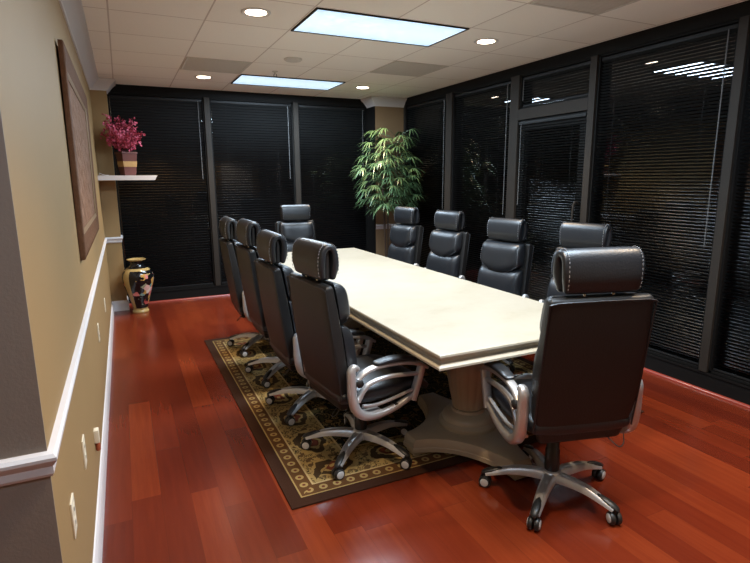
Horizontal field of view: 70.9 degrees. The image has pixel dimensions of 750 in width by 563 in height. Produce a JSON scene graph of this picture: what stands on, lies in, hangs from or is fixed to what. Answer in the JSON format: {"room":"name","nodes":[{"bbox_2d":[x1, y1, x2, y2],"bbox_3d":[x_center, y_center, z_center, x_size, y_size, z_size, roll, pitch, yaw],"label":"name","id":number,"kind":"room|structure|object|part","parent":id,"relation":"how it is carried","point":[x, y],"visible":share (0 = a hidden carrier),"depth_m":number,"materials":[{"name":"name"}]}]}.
{"room":"office","nodes":[
{"label":"office","id":0,"kind":"room"},
{"bbox_2d":[0,110,62,562],"bbox_3d":[-1.610,0.058,0.920,1.700,2.639,0.124,-6,12,-25],"label":"wall","id":1,"kind":"structure","parent":0,"point":[29,533],"depth_m":1.26,"materials":[{"name":"grey paint"}]},
{"bbox_2d":[0,0,111,562],"bbox_3d":[-2.123,-0.502,3.794,0.120,2.639,5.847,-6,12,-25],"label":"wall","id":2,"kind":"structure","parent":0,"point":[58,284],"depth_m":1.78,"materials":[{"name":"beige paint"}]},
{"bbox_2d":[0,235,122,486],"bbox_3d":[-1.947,0.008,3.619,1.649,0.068,6.024,-2,11,-8],"label":"trim","id":3,"kind":"structure","parent":2,"relation":"attached to","point":[18,469],"depth_m":1.36,"materials":[{"name":"white wood"}]},
{"bbox_2d":[70,493,77,538],"bbox_3d":[-0.924,0.719,1.617,0.007,0.116,0.070,-6,12,-25],"label":"wall plate","id":4,"kind":"object","parent":2,"relation":"attached to","point":[72,503],"visible":1,"depth_m":1.60,"materials":[{"name":"white plastic"}]},
{"bbox_2d":[73,503,76,527],"bbox_3d":[-0.922,0.718,1.619,0.001,0.074,0.032,-6,12,-25],"label":"socket","id":5,"kind":"object","parent":4,"relation":"attached to","point":[74,510],"depth_m":1.61,"materials":[{"name":"white plastic"}]},
{"bbox_2d":[57,39,98,259],"bbox_3d":[-1.902,-0.792,3.446,0.028,1.060,1.900,-5,12,-25],"label":"picture frame","id":6,"kind":"object","parent":2,"relation":"attached to","point":[75,100],"visible":1,"depth_m":3.05,"materials":[{"name":"brown wood"}]},
{"bbox_3d":[-1.908,-0.792,3.443,0.014,0.960,1.800,-5,12,-25],"label":"carved panel","id":7,"kind":"part","parent":6,"relation":"part of","materials":[{"name":"brown wood"}]},
{"bbox_2d":[81,434,86,469],"bbox_3d":[-1.132,0.663,2.053,0.007,0.116,0.070,-6,12,-25],"label":"wall plate","id":8,"kind":"object","parent":2,"relation":"attached to","point":[83,438],"visible":1,"depth_m":2.03,"materials":[{"name":"white plastic"}]},
{"bbox_2d":[58,0,115,93],"bbox_3d":[-2.669,-1.658,3.163,1.967,0.118,5.803,-6,12,-25],"label":"trim","id":9,"kind":"structure","parent":2,"relation":"attached to","point":[73,12],"depth_m":4.03,"materials":[{"name":"white paint"}]},
{"bbox_2d":[93,427,100,450],"bbox_3d":[-1.345,0.765,2.551,0.024,0.110,0.044,-6,12,-25],"label":"plug","id":10,"kind":"object","parent":2,"relation":"attached to","point":[96,430],"visible":1,"depth_m":2.53,"materials":[{"name":"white plastic"}]},
{"bbox_2d":[95,442,100,450],"bbox_3d":[-1.344,0.796,2.557,0.022,0.047,0.022,-6,12,-25],"label":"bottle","id":11,"kind":"object","parent":10,"relation":"on","point":[98,445],"depth_m":2.55,"materials":[{"name":"orange plastic"}]},
{"bbox_2d":[97,323,99,341],"bbox_3d":[-1.828,0.338,3.486,0.007,0.116,0.070,-6,12,-25],"label":"wall plate","id":12,"kind":"object","parent":2,"relation":"attached to","point":[97,323],"visible":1,"depth_m":3.46,"materials":[{"name":"white plastic"}]},
{"bbox_2d":[92,296,128,562],"bbox_3d":[-1.946,0.783,3.772,1.642,0.124,6.018,-2,11,-8],"label":"baseboard","id":13,"kind":"structure","parent":2,"relation":"attached to","point":[122,305],"depth_m":2.87,"materials":[{"name":"white wood"}]},
{"bbox_2d":[90,90,126,300],"bbox_3d":[-3.156,-0.980,6.263,0.165,2.639,0.417,-6,12,-25],"label":"wall","id":14,"kind":"structure","parent":0,"point":[99,103],"depth_m":6.07,"materials":[{"name":"beige paint"}]},
{"bbox_2d":[98,175,156,179],"bbox_3d":[-2.804,-1.178,5.984,0.602,0.052,0.309,-6,12,-25],"label":"wall shelf","id":15,"kind":"object","parent":14,"relation":"attached to","point":[100,177],"visible":1,"depth_m":5.84,"materials":[{"name":"white wood"}]},
{"bbox_2d":[100,114,145,174],"bbox_3d":[-2.787,-1.515,5.852,0.424,0.660,0.442,-8,14,-35],"label":"potted flowers","id":16,"kind":"object","parent":15,"relation":"on","point":[123,139],"visible":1,"depth_m":5.84,"materials":[{"name":"pink plant"}]},
{"bbox_3d":[-2.796,-1.328,5.943,0.176,0.258,0.176,9,15,40],"label":"pot","id":17,"kind":"part","parent":16,"relation":"part of","materials":[{"name":"red ceramic"}]},
{"bbox_2d":[107,92,215,290],"bbox_3d":[-2.640,-1.081,6.615,1.080,2.395,0.080,-6,12,-25],"label":"window","id":18,"kind":"structure","parent":14,"relation":"in","point":[109,93],"depth_m":6.67,"materials":[{"name":"black glass"}]},
{"bbox_2d":[109,95,212,288],"bbox_3d":[-2.630,-1.075,6.593,1.034,2.345,0.040,-6,12,-25],"label":"blind","id":19,"kind":"object","parent":18,"relation":"attached to","point":[116,104],"visible":0.91,"depth_m":6.58,"materials":[{"name":"black plastic"}]},
{"bbox_3d":[-2.625,0.068,6.823,1.028,0.012,0.024,-6,12,-25],"label":"rail","id":20,"kind":"part","parent":19,"relation":"part of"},
{"bbox_2d":[203,97,301,285],"bbox_3d":[-1.604,-1.183,7.099,1.217,2.395,0.132,-6,12,-25],"label":"trim","id":21,"kind":"structure","parent":14,"relation":"attached to","point":[205,99],"depth_m":6.91,"materials":[{"name":"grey metal"}]},
{"bbox_2d":[209,98,296,284],"bbox_3d":[-1.603,-1.182,7.095,1.085,2.395,0.080,-6,12,-25],"label":"window","id":22,"kind":"structure","parent":14,"relation":"in","point":[216,99],"depth_m":7.04,"materials":[{"name":"black glass"}]},
{"bbox_2d":[210,100,294,282],"bbox_3d":[-1.593,-1.177,7.074,1.039,2.345,0.040,-6,12,-25],"label":"blind","id":23,"kind":"object","parent":22,"relation":"attached to","point":[215,104],"visible":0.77,"depth_m":6.99,"materials":[{"name":"black plastic"}]},
{"bbox_2d":[127,284,229,302],"bbox_3d":[-1.621,0.068,7.336,3.325,0.150,0.126,-6,12,-25],"label":"trim","id":24,"kind":"structure","parent":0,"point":[221,289],"depth_m":6.89,"materials":[{"name":"black metal"}]},
{"bbox_2d":[375,106,403,256],"bbox_3d":[0.177,-1.305,7.808,0.562,2.639,0.417,-6,12,-25],"label":"wall","id":25,"kind":"structure","parent":0,"point":[391,118],"depth_m":7.47,"materials":[{"name":"beige paint"}]},
{"bbox_2d":[129,294,229,304],"bbox_3d":[-1.591,0.143,7.288,3.325,0.021,0.022,-6,12,-25],"label":"trim","id":26,"kind":"structure","parent":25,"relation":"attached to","point":[223,294],"depth_m":6.88,"materials":[{"name":"brown wood"}]},
{"bbox_2d":[110,84,375,253],"bbox_3d":[-1.574,-1.131,6.982,3.324,2.639,0.383,-6,12,-25],"label":"trim","id":27,"kind":"structure","parent":25,"relation":"attached to","point":[118,88],"depth_m":6.99,"materials":[{"name":"black metal"}]},
{"bbox_2d":[298,103,367,251],"bbox_3d":[-0.588,-1.281,7.566,1.028,2.395,0.080,-6,12,-25],"label":"window","id":28,"kind":"structure","parent":25,"relation":"in","point":[309,104],"depth_m":7.57,"materials":[{"name":"black glass"}]},
{"bbox_2d":[299,105,365,250],"bbox_3d":[-0.578,-1.276,7.545,0.982,2.345,0.040,-6,12,-25],"label":"blind","id":29,"kind":"object","parent":28,"relation":"attached to","point":[307,108],"visible":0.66,"depth_m":7.49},
{"bbox_2d":[361,96,406,107],"bbox_3d":[0.122,-2.509,7.408,0.544,0.118,0.369,-6,12,-25],"label":"trim","id":30,"kind":"structure","parent":25,"relation":"attached to","point":[370,101],"depth_m":7.30,"materials":[{"name":"white paint"}]},
{"bbox_2d":[376,223,402,228],"bbox_3d":[0.219,-0.803,7.679,0.442,0.068,0.021,-6,12,-25],"label":"trim","id":31,"kind":"structure","parent":25,"relation":"attached to","point":[380,226],"depth_m":7.62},
{"bbox_2d":[405,95,445,267],"bbox_3d":[0.707,-1.215,7.187,0.080,2.395,1.070,-6,12,-25],"label":"window","id":32,"kind":"structure","parent":25,"relation":"in","point":[444,96],"depth_m":7.21,"materials":[{"name":"black glass"}]},
{"bbox_2d":[407,98,445,267],"bbox_3d":[0.685,-1.212,7.178,0.040,2.345,1.024,-6,12,-25],"label":"blind","id":33,"kind":"object","parent":32,"relation":"attached to","point":[442,100],"visible":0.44,"depth_m":7.03,"materials":[{"name":"black plastic"}]},
{"bbox_2d":[451,78,510,282],"bbox_3d":[1.223,-1.008,6.118,0.080,2.395,1.080,-6,12,-25],"label":"window","id":34,"kind":"structure","parent":25,"relation":"in","point":[453,194],"depth_m":6.21,"materials":[{"name":"black glass"}]},
{"bbox_2d":[453,81,510,281],"bbox_3d":[1.201,-1.005,6.108,0.040,2.345,1.034,-6,12,-25],"label":"blind","id":35,"kind":"object","parent":34,"relation":"attached to","point":[506,84],"visible":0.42,"depth_m":6.01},
{"bbox_2d":[515,111,586,300],"bbox_3d":[1.657,-0.527,5.158,0.129,2.095,0.890,-6,12,-25],"label":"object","id":36,"kind":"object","parent":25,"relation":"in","point":[575,202],"depth_m":5.18,"materials":[{"name":"black metal"}]},
{"bbox_2d":[515,113,586,300],"bbox_3d":[1.657,-0.541,5.156,0.040,2.035,0.874,-6,12,-25],"label":"blind","id":37,"kind":"object","parent":36,"relation":"attached to","point":[582,115],"visible":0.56,"depth_m":5.06,"materials":[{"name":"black plastic"}]},
{"bbox_3d":[1.807,-0.547,4.776,0.084,0.359,0.020,-6,12,-25],"label":"handle","id":38,"kind":"part","parent":36,"relation":"part of","materials":[{"name":"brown metal"}]},
{"bbox_2d":[520,57,590,108],"bbox_3d":[1.696,-1.830,4.926,0.080,0.330,0.900,-6,12,-25],"label":"window","id":39,"kind":"structure","parent":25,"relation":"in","point":[586,59],"depth_m":4.96,"materials":[{"name":"black glass"}]},
{"bbox_2d":[523,61,590,106],"bbox_3d":[1.674,-1.827,4.916,0.040,0.280,0.854,-6,12,-25],"label":"blind","id":40,"kind":"object","parent":39,"relation":"attached to","point":[578,67],"visible":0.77,"depth_m":4.88,"materials":[{"name":"black plastic"}]},
{"bbox_3d":[1.681,-1.696,4.944,0.024,0.012,0.848,-6,12,-25],"label":"rail","id":41,"kind":"part","parent":40,"relation":"part of","materials":[{"name":"metal"}]},
{"bbox_3d":[1.724,-1.833,4.939,0.006,0.330,0.900,-6,12,-25],"label":"pane","id":42,"kind":"part","parent":39,"relation":"part of","materials":[{"name":"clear glass"}]},
{"bbox_2d":[403,15,749,372],"bbox_3d":[2.223,-0.537,4.071,0.132,2.545,8.230,-6,12,-25],"label":"window frame","id":43,"kind":"structure","parent":25,"relation":"attached to","point":[588,104],"depth_m":4.50,"materials":[{"name":"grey metal"}]},
{"bbox_2d":[404,0,749,105],"bbox_3d":[2.299,-1.801,3.655,0.120,0.094,8.600,-6,12,-25],"label":"trim","id":44,"kind":"structure","parent":25,"relation":"attached to","point":[735,11],"depth_m":4.30,"materials":[{"name":"black metal"}]},
{"bbox_2d":[588,18,739,368],"bbox_3d":[2.169,-0.630,4.157,0.080,2.395,1.140,-6,12,-25],"label":"window","id":45,"kind":"structure","parent":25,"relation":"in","point":[736,21],"depth_m":4.06,"materials":[{"name":"black glass"}]},
{"bbox_2d":[592,24,737,364],"bbox_3d":[2.147,-0.627,4.147,0.040,2.345,1.094,-6,12,-25],"label":"blind","id":46,"kind":"object","parent":45,"relation":"attached to","point":[710,34],"visible":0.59,"depth_m":3.95,"materials":[{"name":"black plastic"}]},
{"bbox_3d":[1.974,-0.689,4.491,0.001,2.305,0.001,-6,12,-25],"label":"cord","id":47,"kind":"part","parent":46,"relation":"part of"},
{"bbox_3d":[2.160,0.517,4.374,0.024,0.012,1.088,-6,12,-25],"label":"rail","id":48,"kind":"part","parent":46,"relation":"part of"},
{"bbox_3d":[2.300,-0.559,3.817,0.001,2.305,0.001,-6,12,-25],"label":"cord","id":49,"kind":"part","parent":46,"relation":"part of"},
{"bbox_2d":[643,368,749,409],"bbox_3d":[2.251,0.739,4.122,0.022,0.021,8.599,-6,12,-25],"label":"trim","id":50,"kind":"structure","parent":25,"relation":"attached to","point":[708,392],"depth_m":3.86,"materials":[{"name":"brown wood"}]},
{"bbox_2d":[644,352,749,404],"bbox_3d":[2.312,0.670,4.139,0.126,0.150,8.600,-6,12,-25],"label":"trim","id":51,"kind":"structure","parent":25,"relation":"attached to","point":[740,392],"depth_m":3.86,"materials":[{"name":"black metal"}]},
{"bbox_2d":[708,32,749,385],"bbox_3d":[2.683,-0.424,3.092,0.080,2.395,1.140,-6,12,-25],"label":"window","id":52,"kind":"structure","parent":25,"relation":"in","point":[745,91],"depth_m":3.63,"materials":[{"name":"black metal"}]},
{"bbox_2d":[713,77,749,381],"bbox_3d":[2.661,-0.421,3.083,0.040,2.345,1.094,-6,12,-25],"label":"blind","id":53,"kind":"object","parent":52,"relation":"attached to","point":[748,113],"visible":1,"depth_m":3.57,"materials":[{"name":"black plastic"}]},
{"bbox_3d":[2.674,0.723,3.310,0.024,0.012,1.088,-6,12,-25],"label":"rail","id":54,"kind":"part","parent":53,"relation":"part of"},
{"bbox_3d":[2.488,-0.483,3.426,0.001,2.305,0.001,-6,12,-25],"label":"cord","id":55,"kind":"part","parent":53,"relation":"part of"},
{"bbox_3d":[2.711,-0.427,3.105,0.006,2.395,1.140,-6,12,-25],"label":"pane","id":56,"kind":"part","parent":52,"relation":"part of","materials":[{"name":"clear glass"}]},
{"bbox_2d":[82,0,746,98],"bbox_3d":[-0.346,-1.672,2.583,5.882,0.100,9.117,-6,12,-25],"label":"ceiling","id":57,"kind":"structure","parent":0,"point":[134,42],"depth_m":4.22,"materials":[{"name":"tile"}]},
{"bbox_2d":[194,75,212,78],"bbox_3d":[-1.867,-2.226,5.744,0.200,0.008,0.200,-6,12,-25],"label":"recessed light","id":58,"kind":"object","parent":57,"relation":"in","point":[196,76],"visible":1,"depth_m":5.74,"materials":[{"name":"white"}]},
{"bbox_2d":[180,57,251,73],"bbox_3d":[-1.573,-2.120,5.183,0.594,0.006,0.594,-6,12,-25],"label":"ceiling vent","id":59,"kind":"object","parent":57,"relation":"in","point":[190,63],"visible":1,"depth_m":5.16,"materials":[{"name":"grey metal"}]},
{"bbox_2d":[241,7,270,17],"bbox_3d":[-0.797,-1.798,3.526,0.200,0.008,0.200,-6,12,-25],"label":"recessed light","id":60,"kind":"object","parent":57,"relation":"in","point":[252,11],"visible":1,"depth_m":3.52,"materials":[{"name":"white"}]},
{"bbox_2d":[231,74,345,89],"bbox_3d":[-1.008,-2.303,6.108,1.200,0.010,0.590,-6,12,-25],"label":"recessed light","id":61,"kind":"object","parent":57,"relation":"in","point":[242,79],"visible":1,"depth_m":6.08,"materials":[{"name":"white plastic"}]},
{"bbox_2d":[284,57,301,62],"bbox_3d":[-0.765,-2.064,4.916,0.170,0.022,0.170,-6,12,-25],"label":"smoke detector","id":62,"kind":"object","parent":57,"relation":"attached to","point":[287,59],"visible":1,"depth_m":4.88,"materials":[{"name":"white plastic"}]},
{"bbox_2d":[355,86,370,88],"bbox_3d":[-0.152,-2.381,6.475,0.200,0.008,0.200,-6,12,-25],"label":"recessed light","id":63,"kind":"object","parent":57,"relation":"in","point":[357,87],"visible":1,"depth_m":6.45,"materials":[{"name":"white"}]},
{"bbox_2d":[291,7,469,46],"bbox_3d":[0.037,-1.885,3.943,1.200,0.010,0.590,-6,12,-25],"label":"recessed light","id":64,"kind":"object","parent":57,"relation":"in","point":[321,21],"visible":1,"depth_m":3.90,"materials":[{"name":"white plastic"}]},
{"bbox_2d":[370,61,448,76],"bbox_3d":[0.341,-2.176,5.409,0.594,0.006,0.594,-6,12,-25],"label":"ceiling vent","id":65,"kind":"object","parent":57,"relation":"in","point":[397,67],"visible":1,"depth_m":5.40,"materials":[{"name":"grey metal"}]},
{"bbox_2d":[474,38,498,44],"bbox_3d":[0.911,-1.964,4.318,0.200,0.008,0.200,-6,12,-25],"label":"recessed light","id":66,"kind":"object","parent":57,"relation":"in","point":[485,41],"visible":1,"depth_m":4.31,"materials":[{"name":"white"}]},
{"bbox_2d":[529,0,640,15],"bbox_3d":[1.386,-1.758,3.244,0.594,0.006,0.594,-6,12,-25],"label":"ceiling vent","id":67,"kind":"object","parent":57,"relation":"in","point":[592,7],"visible":1,"depth_m":3.41,"materials":[{"name":"grey metal"}]},
{"bbox_2d":[102,296,749,562],"bbox_3d":[-0.329,1.016,3.110,5.882,0.100,9.117,-6,12,-25],"label":"floor","id":68,"kind":"structure","parent":0,"point":[188,479],"depth_m":2.63,"materials":[{"name":"brown wood"}]},
{"bbox_2d":[122,258,153,312],"bbox_3d":[-2.793,0.047,6.227,0.344,0.634,0.344,-6,12,-25],"label":"floor vase","id":69,"kind":"object","parent":68,"relation":"on","point":[137,279],"visible":1,"depth_m":6.12,"materials":[{"name":"ceramic"}]},
{"bbox_2d":[275,204,315,251],"bbox_3d":[-0.829,-0.253,6.096,0.679,1.244,0.680,-5,12,-23],"label":"office chair","id":70,"kind":"object","parent":68,"relation":"on","point":[290,229],"visible":0.27,"depth_m":6.19,"materials":[{"name":"black leather"}]},
{"bbox_2d":[351,128,427,256],"bbox_3d":[0.126,-0.925,7.057,1.072,2.184,0.957,-6,12,-25],"label":"potted palm","id":71,"kind":"object","parent":68,"relation":"on","point":[397,176],"visible":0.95,"depth_m":6.96,"materials":[{"name":"green plant"}]},
{"bbox_3d":[0.128,-0.810,7.105,0.025,1.381,0.117,7,13,34],"label":"stem","id":72,"kind":"part","parent":71,"relation":"part of","materials":[{"name":"brown plant"}]},
{"bbox_3d":[0.125,-0.988,7.181,0.080,1.701,0.031,1,11,7],"label":"stem","id":73,"kind":"part","parent":71,"relation":"part of","materials":[{"name":"brown plant"}]},
{"bbox_3d":[0.159,-0.909,7.244,0.025,1.521,0.076,-10,15,-42],"label":"stem","id":74,"kind":"part","parent":71,"relation":"part of","materials":[{"name":"brown plant"}]},
{"bbox_3d":[0.257,-1.044,7.152,0.074,1.821,0.026,2,11,14],"label":"stem","id":75,"kind":"part","parent":71,"relation":"part of","materials":[{"name":"brown plant"}]},
{"bbox_2d":[204,325,643,509],"bbox_3d":[0.067,0.721,4.316,2.420,0.008,2.960,-6,12,-25],"label":"area rug","id":76,"kind":"object","parent":68,"relation":"on","point":[304,477],"visible":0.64,"depth_m":3.30,"materials":[{"name":"fabric"}]},
{"bbox_2d":[219,216,268,356],"bbox_3d":[-1.031,0.007,4.825,0.678,1.209,0.673,-5,12,-24],"label":"office chair","id":77,"kind":"object","parent":76,"relation":"on","point":[228,227],"visible":0.46,"depth_m":4.53,"materials":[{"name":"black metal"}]},
{"bbox_3d":[-1.004,0.194,4.858,0.557,0.110,0.510,-5,12,-24],"label":"seat","id":78,"kind":"part","parent":77,"relation":"part of","materials":[{"name":"black leather"}]},
{"bbox_3d":[-1.208,0.508,4.916,0.292,0.065,0.068,0,11,4],"label":"leg","id":79,"kind":"part","parent":77,"relation":"part of","materials":[{"name":"silver metal"}]},
{"bbox_3d":[-0.916,0.198,4.621,0.493,0.316,0.098,-5,12,-24],"label":"armrest","id":80,"kind":"part","parent":77,"relation":"part of","materials":[{"name":"silver metal"}]},
{"bbox_3d":[-1.099,0.540,4.746,0.068,0.065,0.292,4,12,21],"label":"leg","id":81,"kind":"part","parent":77,"relation":"part of","materials":[{"name":"silver metal"}]},
{"bbox_2d":[234,218,285,387],"bbox_3d":[-0.695,0.125,4.138,0.679,1.239,0.676,-6,12,-26],"label":"office chair","id":82,"kind":"object","parent":76,"relation":"on","point":[247,231],"visible":0.44,"depth_m":3.90,"materials":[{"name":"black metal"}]},
{"bbox_3d":[-0.670,0.296,4.172,0.557,0.110,0.510,-6,12,-26],"label":"seat","id":83,"kind":"part","parent":82,"relation":"part of","materials":[{"name":"black leather"}]},
{"bbox_3d":[-0.874,0.639,4.235,0.292,0.065,0.068,0,11,4],"label":"leg","id":84,"kind":"part","parent":82,"relation":"part of","materials":[{"name":"silver metal"}]},
{"bbox_3d":[-0.764,0.672,4.065,0.068,0.065,0.292,4,12,21],"label":"leg","id":85,"kind":"part","parent":82,"relation":"part of","materials":[{"name":"silver metal"}]},
{"bbox_2d":[254,229,363,425],"bbox_3d":[-0.404,0.255,3.528,0.680,1.214,0.678,-6,12,-26],"label":"office chair","id":86,"kind":"object","parent":76,"relation":"on","point":[271,275],"visible":0.58,"depth_m":3.25,"materials":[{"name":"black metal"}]},
{"bbox_3d":[-0.585,0.756,3.631,0.292,0.065,0.068,1,11,6],"label":"leg","id":87,"kind":"part","parent":86,"relation":"part of","materials":[{"name":"silver metal"}]},
{"bbox_3d":[-0.481,0.789,3.457,0.068,0.065,0.292,4,12,23],"label":"leg","id":88,"kind":"part","parent":86,"relation":"part of","materials":[{"name":"silver metal"}]},
{"bbox_3d":[-0.381,0.438,3.567,0.557,0.110,0.510,-6,12,-26],"label":"seat","id":89,"kind":"part","parent":86,"relation":"part of","materials":[{"name":"black leather"}]},
{"bbox_3d":[-0.285,0.441,3.333,0.493,0.316,0.098,-6,12,-26],"label":"armrest","id":90,"kind":"part","parent":86,"relation":"part of","materials":[{"name":"silver metal"}]},
{"bbox_3d":[-0.281,0.779,3.500,0.292,0.065,0.068,9,15,41],"label":"leg","id":91,"kind":"part","parent":86,"relation":"part of","materials":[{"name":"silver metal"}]},
{"bbox_2d":[287,237,428,479],"bbox_3d":[-0.073,0.362,2.931,0.680,1.229,0.679,-7,13,-31],"label":"office chair","id":92,"kind":"object","parent":76,"relation":"on","point":[331,365],"visible":0.99,"depth_m":2.72,"materials":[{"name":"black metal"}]},
{"bbox_3d":[-0.255,0.872,3.028,0.292,0.065,0.068,0,11,3],"label":"leg","id":93,"kind":"part","parent":92,"relation":"part of","materials":[{"name":"silver metal"}]},
{"bbox_3d":[-0.196,0.458,3.166,0.493,0.316,0.098,-7,13,-31],"label":"armrest","id":94,"kind":"part","parent":92,"relation":"part of","materials":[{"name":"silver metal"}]},
{"bbox_3d":[-0.127,0.840,3.185,0.068,0.065,0.292,-3,11,-15],"label":"leg","id":95,"kind":"part","parent":92,"relation":"part of","materials":[{"name":"silver metal"}]},
{"bbox_3d":[-0.142,0.904,2.860,0.068,0.065,0.292,4,12,20],"label":"leg","id":96,"kind":"part","parent":92,"relation":"part of","materials":[{"name":"silver metal"}]},
{"bbox_3d":[-0.052,0.537,2.973,0.557,0.110,0.510,-7,13,-31],"label":"seat","id":97,"kind":"part","parent":92,"relation":"part of","materials":[{"name":"black leather"}]},
{"bbox_3d":[0.055,0.892,2.913,0.292,0.065,0.068,8,14,38],"label":"leg","id":98,"kind":"part","parent":92,"relation":"part of","materials":[{"name":"silver metal"}]},
{"bbox_3d":[0.065,0.853,3.114,0.292,0.065,0.068,-8,13,-33],"label":"leg","id":99,"kind":"part","parent":92,"relation":"part of","materials":[{"name":"silver metal"}]},
{"bbox_3d":[0.063,0.538,2.748,0.493,0.316,0.098,-7,13,-31],"label":"armrest","id":100,"kind":"part","parent":92,"relation":"part of","materials":[{"name":"silver metal"}]},
{"bbox_3d":[0.065,0.629,2.840,0.025,0.021,0.196,-7,13,-32],"label":"lever","id":101,"kind":"part","parent":92,"relation":"part of","materials":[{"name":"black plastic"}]},
{"bbox_2d":[387,206,423,265],"bbox_3d":[0.153,-0.203,5.833,0.677,1.219,0.657,-8,13,-33],"label":"office chair","id":102,"kind":"object","parent":76,"relation":"on","point":[406,238],"visible":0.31,"depth_m":5.79,"materials":[{"name":"black leather"}]},
{"bbox_2d":[281,248,543,479],"bbox_3d":[0.029,0.340,4.286,1.147,0.750,3.649,-6,12,-25],"label":"conference table","id":103,"kind":"object","parent":76,"relation":"on","point":[455,325],"visible":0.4,"depth_m":3.02,"materials":[{"name":"beige stone"}]},
{"bbox_2d":[425,210,469,279],"bbox_3d":[0.515,-0.074,5.160,0.666,1.219,0.660,-7,13,-30],"label":"office chair","id":104,"kind":"object","parent":76,"relation":"on","point":[448,255],"visible":0.34,"depth_m":5.08,"materials":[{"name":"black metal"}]},
{"bbox_2d":[477,217,533,371],"bbox_3d":[0.913,0.093,4.351,0.677,1.199,0.658,-9,14,-36],"label":"office chair","id":105,"kind":"object","parent":76,"relation":"on","point":[506,264],"visible":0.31,"depth_m":4.34,"materials":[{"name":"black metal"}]},
{"bbox_2d":[513,221,611,379],"bbox_3d":[1.303,0.216,3.673,0.676,1.214,0.669,-10,14,-39],"label":"office chair","id":106,"kind":"object","parent":76,"relation":"on","point":[571,234],"visible":0.15,"depth_m":3.75,"materials":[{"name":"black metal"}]},
{"bbox_3d":[1.144,0.701,3.855,0.292,0.065,0.068,4,12,22],"label":"leg","id":107,"kind":"part","parent":106,"relation":"part of","materials":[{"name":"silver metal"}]},
{"bbox_2d":[478,246,657,531],"bbox_3d":[0.873,0.429,2.515,0.677,1.264,0.678,-2,11,-10],"label":"office chair","id":108,"kind":"object","parent":68,"relation":"on","point":[586,382],"visible":1,"depth_m":2.21,"materials":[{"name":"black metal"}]},
{"bbox_3d":[0.619,0.557,2.498,0.098,0.316,0.493,-2,11,-10],"label":"armrest","id":109,"kind":"part","parent":108,"relation":"part of","materials":[{"name":"silver metal"}]},
{"bbox_3d":[0.700,0.950,2.640,0.292,0.065,0.068,2,11,12],"label":"leg","id":110,"kind":"part","parent":108,"relation":"part of","materials":[{"name":"silver metal"}]},
{"bbox_3d":[0.854,0.923,2.773,0.068,0.065,0.292,-1,11,-5],"label":"leg","id":111,"kind":"part","parent":108,"relation":"part of","materials":[{"name":"silver metal"}]},
{"bbox_3d":[0.781,0.986,2.456,0.068,0.065,0.292,6,13,30],"label":"leg","id":112,"kind":"part","parent":108,"relation":"part of","materials":[{"name":"silver metal"}]},
{"bbox_3d":[0.861,0.584,2.566,0.510,0.111,0.557,-2,11,-10],"label":"seat","id":113,"kind":"part","parent":108,"relation":"part of","materials":[{"name":"black leather"}]},
{"bbox_3d":[1.030,0.942,2.670,0.292,0.065,0.068,-5,12,-23],"label":"leg","id":114,"kind":"part","parent":108,"relation":"part of","materials":[{"name":"silver metal"}]},
{"bbox_3d":[0.985,0.981,2.474,0.068,0.065,0.292,-10,15,-40],"label":"leg","id":115,"kind":"part","parent":108,"relation":"part of","materials":[{"name":"silver metal"}]},
{"bbox_3d":[1.109,0.537,2.586,0.098,0.316,0.493,-2,11,-10],"label":"armrest","id":116,"kind":"part","parent":108,"relation":"part of","materials":[{"name":"silver metal"}]}
]}

